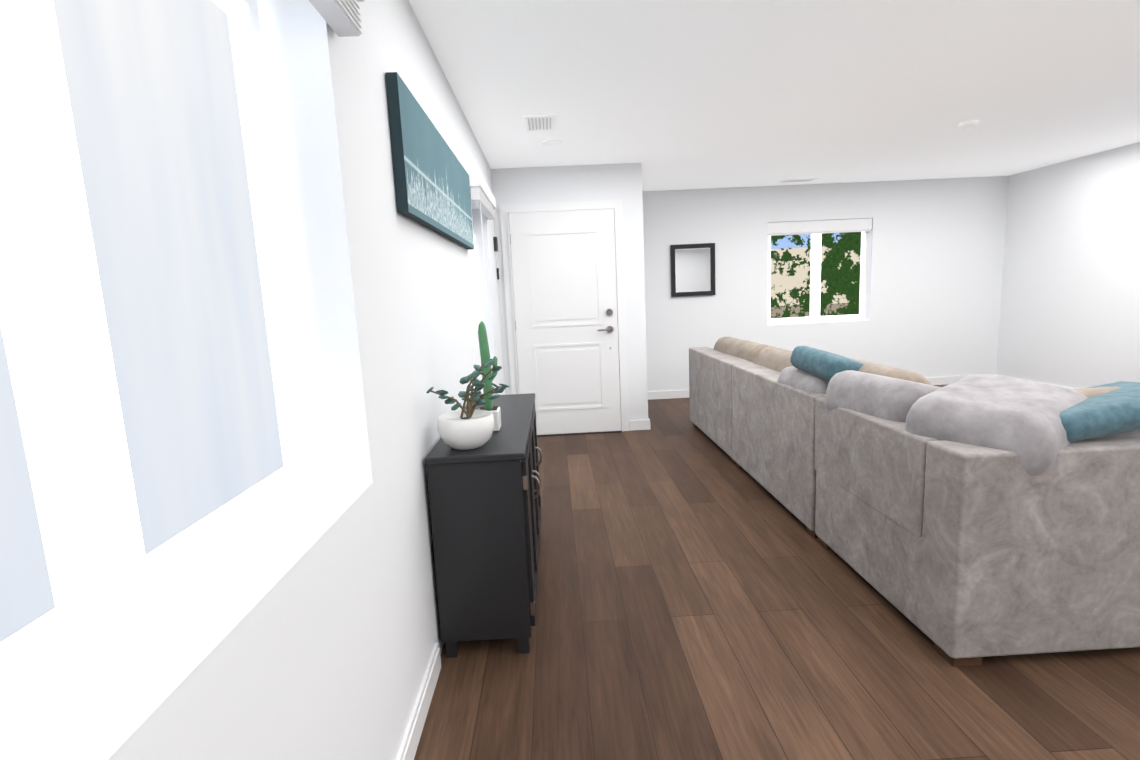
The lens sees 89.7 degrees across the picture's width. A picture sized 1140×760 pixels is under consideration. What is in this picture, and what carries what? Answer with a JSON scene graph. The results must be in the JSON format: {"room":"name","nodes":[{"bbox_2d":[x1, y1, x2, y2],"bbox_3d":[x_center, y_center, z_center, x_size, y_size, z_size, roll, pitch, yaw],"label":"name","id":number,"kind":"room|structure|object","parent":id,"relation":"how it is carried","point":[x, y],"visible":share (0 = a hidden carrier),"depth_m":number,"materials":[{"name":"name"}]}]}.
{"room":"living room","nodes":[
{"label":"living room","id":0,"kind":"room"},
{"bbox_2d":[0,0,504,759],"bbox_3d":[-0.630,-0.114,1.597,0.200,2.440,10.800,-3,9,-1],"label":"wall","id":1,"kind":"structure","parent":0,"point":[304,626],"depth_m":1.38,"materials":[{"name":"white paint"}]},
{"bbox_2d":[0,0,313,736],"bbox_3d":[-0.688,-0.205,0.747,0.045,1.160,1.290,-3,9,-1],"label":"window","id":2,"kind":"structure","parent":1,"relation":"in","point":[112,584],"depth_m":0.77,"materials":[{"name":"white plastic"}]},
{"bbox_2d":[309,0,363,36],"bbox_3d":[-0.488,-0.461,0.715,0.073,0.835,1.410,-3,9,-1],"label":"window blind","id":3,"kind":"object","parent":1,"relation":"attached to","point":[342,18],"visible":1,"depth_m":1.28,"materials":[{"name":"white plastic"}]},
{"bbox_2d":[396,643,440,759],"bbox_3d":[-0.438,1.182,0.816,0.016,0.095,2.540,-3,9,-1],"label":"baseboard","id":4,"kind":"structure","parent":1,"relation":"attached to","point":[412,734],"depth_m":1.78,"materials":[{"name":"white"}]},
{"bbox_2d":[385,72,473,249],"bbox_3d":[-0.570,-0.863,2.579,0.036,0.420,1.560,-3,9,-1],"label":"picture","id":5,"kind":"object","parent":1,"relation":"attached to","point":[432,182],"visible":1,"depth_m":2.12,"materials":[{"name":"teal"}]},
{"bbox_2d":[468,173,495,306],"bbox_3d":[-0.592,-0.949,4.114,0.073,0.835,0.980,-3,9,-1],"label":"window blind","id":6,"kind":"object","parent":1,"relation":"attached to","point":[483,199],"visible":0.92,"depth_m":3.76,"materials":[{"name":"white plastic"}]},
{"bbox_2d":[493,237,497,251],"bbox_3d":[-0.647,-1.184,4.997,0.027,0.120,0.080,-3,9,-1],"label":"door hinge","id":7,"kind":"object","parent":1,"relation":"attached to","point":[495,244],"depth_m":4.96,"materials":[{"name":"grey metal"}]},
{"bbox_2d":[491,163,647,427],"bbox_3d":[0.003,-0.811,6.014,1.340,2.440,1.500,-3,9,-1],"label":"wall","id":8,"kind":"structure","parent":0,"point":[572,183],"depth_m":5.15,"materials":[{"name":"white paint"}]},
{"bbox_2d":[499,200,629,436],"bbox_3d":[-0.031,-0.537,5.264,1.100,2.125,0.058,-3,9,-1],"label":"door frame","id":9,"kind":"structure","parent":8,"relation":"attached to","point":[507,209],"depth_m":5.22,"materials":[{"name":"white wood"}]},
{"bbox_2d":[509,208,620,434],"bbox_3d":[-0.035,-0.504,5.244,0.952,2.043,0.102,-3,9,-1],"label":"front door","id":10,"kind":"structure","parent":8,"relation":"in","point":[564,289],"depth_m":5.25,"materials":[{"name":"white wood"}]},
{"bbox_2d":[630,420,648,430],"bbox_3d":[0.659,0.430,5.454,0.180,0.095,0.012,-3,9,-1],"label":"baseboard","id":11,"kind":"structure","parent":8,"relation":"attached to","point":[639,424],"depth_m":5.45,"materials":[{"name":"white"}]},
{"bbox_2d":[409,0,1139,190],"bbox_3d":[2.351,-1.530,1.477,6.290,0.120,10.800,-3,9,-1],"label":"ceiling","id":12,"kind":"structure","parent":0,"point":[683,94],"depth_m":3.27,"materials":[{"name":"white paint"}]},
{"bbox_2d":[523,115,554,130],"bbox_3d":[-0.200,-1.694,3.781,0.200,0.010,0.320,-3,9,-1],"label":"ceiling vent","id":13,"kind":"object","parent":12,"relation":"in","point":[538,122],"visible":0.98,"depth_m":3.75,"materials":[{"name":"white metal"}]},
{"bbox_2d":[542,140,561,145],"bbox_3d":[-0.135,-1.774,4.287,0.150,0.008,0.150,-3,9,-1],"label":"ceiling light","id":14,"kind":"object","parent":12,"relation":"attached to","point":[551,142],"visible":0.94,"depth_m":4.27,"materials":[{"name":"white plastic"}]},
{"bbox_2d":[776,178,817,182],"bbox_3d":[2.509,-2.206,6.338,0.400,0.010,0.140,-3,9,-1],"label":"ceiling vent","id":15,"kind":"object","parent":12,"relation":"in","point":[797,180],"visible":1,"depth_m":6.31,"materials":[{"name":"white metal"}]},
{"bbox_2d":[958,120,979,129],"bbox_3d":[2.983,-1.904,4.283,0.130,0.036,0.130,-3,9,-1],"label":"smoke detector","id":16,"kind":"object","parent":12,"relation":"attached to","point":[969,124],"visible":1,"depth_m":4.25,"materials":[{"name":"white plastic"}]},
{"bbox_2d":[414,384,1139,759],"bbox_3d":[2.469,0.998,1.859,6.290,0.120,10.800,-3,9,-1],"label":"floor","id":17,"kind":"structure","parent":0,"point":[702,594],"depth_m":2.03,"materials":[{"name":"brown wood"}]},
{"bbox_2d":[424,393,541,657],"bbox_3d":[-0.316,0.554,2.653,0.383,0.775,1.226,-3,9,-1],"label":"sideboard","id":18,"kind":"object","parent":17,"relation":"on","point":[485,504],"visible":0.98,"depth_m":2.07,"materials":[{"name":"grey wood"}]},
{"bbox_2d":[426,358,508,449],"bbox_3d":[-0.357,0.076,2.127,0.280,0.327,0.321,-3,9,-1],"label":"succulent plant","id":19,"kind":"object","parent":18,"relation":"on","point":[470,427],"visible":1,"depth_m":2.05,"materials":[{"name":"green plant"}]},
{"bbox_2d":[478,321,500,430],"bbox_3d":[-0.340,-0.017,2.339,0.094,0.445,0.090,-3,9,-1],"label":"plant","id":20,"kind":"object","parent":18,"relation":"on","point":[485,358],"visible":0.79,"depth_m":2.32,"materials":[{"name":"green plant"}]},
{"bbox_2d":[689,336,1139,666],"bbox_3d":[2.731,0.153,3.702,3.087,0.975,3.720,-3,9,-1],"label":"sofa","id":21,"kind":"object","parent":17,"relation":"on","point":[972,520],"visible":1,"depth_m":1.95,"materials":[{"name":"fabric"}]},
{"bbox_2d":[642,176,1008,391],"bbox_3d":[2.248,-1.051,6.907,5.890,2.440,0.200,-3,9,-1],"label":"wall","id":22,"kind":"structure","parent":0,"point":[936,247],"depth_m":6.80,"materials":[{"name":"white paint"}]},
{"bbox_2d":[670,243,714,296],"bbox_3d":[1.444,-1.290,6.728,0.520,0.600,0.029,-3,9,-1],"label":"mirror","id":23,"kind":"object","parent":22,"relation":"attached to","point":[692,269],"visible":0.96,"depth_m":6.72,"materials":[{"name":"black mirror"}]},
{"bbox_2d":[767,232,868,324],"bbox_3d":[2.957,-1.297,6.908,1.250,1.200,0.050,-3,9,-1],"label":"window","id":24,"kind":"structure","parent":22,"relation":"in","point":[815,275],"depth_m":6.92,"materials":[{"name":"white plastic"}]},
{"bbox_2d":[768,218,871,235],"bbox_3d":[2.935,-1.803,6.758,1.242,0.147,0.065,-3,9,-1],"label":"window blind","id":25,"kind":"object","parent":22,"relation":"attached to","point":[819,227],"visible":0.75,"depth_m":6.73,"materials":[{"name":"white plastic"}]},
{"bbox_2d":[648,374,995,399],"bbox_3d":[2.968,0.090,6.992,4.535,0.095,0.012,-3,9,-1],"label":"baseboard","id":26,"kind":"structure","parent":22,"relation":"attached to","point":[685,393],"depth_m":6.95,"materials":[{"name":"white wood"}]},
{"bbox_2d":[996,142,1139,388],"bbox_3d":[5.450,-0.418,1.740,0.200,2.440,10.800,-3,9,-1],"label":"wall","id":27,"kind":"structure","parent":0,"point":[1070,308],"depth_m":5.92,"materials":[{"name":"white paint"}]},
{"bbox_2d":[996,374,1075,388],"bbox_3d":[5.346,0.508,3.493,0.016,0.095,7.199,-3,9,-1],"label":"baseboard","id":28,"kind":"structure","parent":27,"relation":"attached to","point":[1036,381],"depth_m":6.45,"materials":[{"name":"white wood"}]},
{"label":"outside","id":29,"kind":"structure","parent":0,"visible":0},
{"bbox_2d":[0,0,283,641],"bbox_3d":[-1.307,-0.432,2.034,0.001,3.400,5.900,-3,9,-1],"label":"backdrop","id":30,"kind":"structure","parent":29,"point":[152,92],"depth_m":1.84,"materials":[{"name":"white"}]},
{"bbox_2d":[770,232,860,317],"bbox_3d":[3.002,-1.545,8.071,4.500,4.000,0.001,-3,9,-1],"label":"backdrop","id":31,"kind":"structure","parent":29,"point":[790,274],"depth_m":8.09,"materials":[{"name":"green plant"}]}
]}

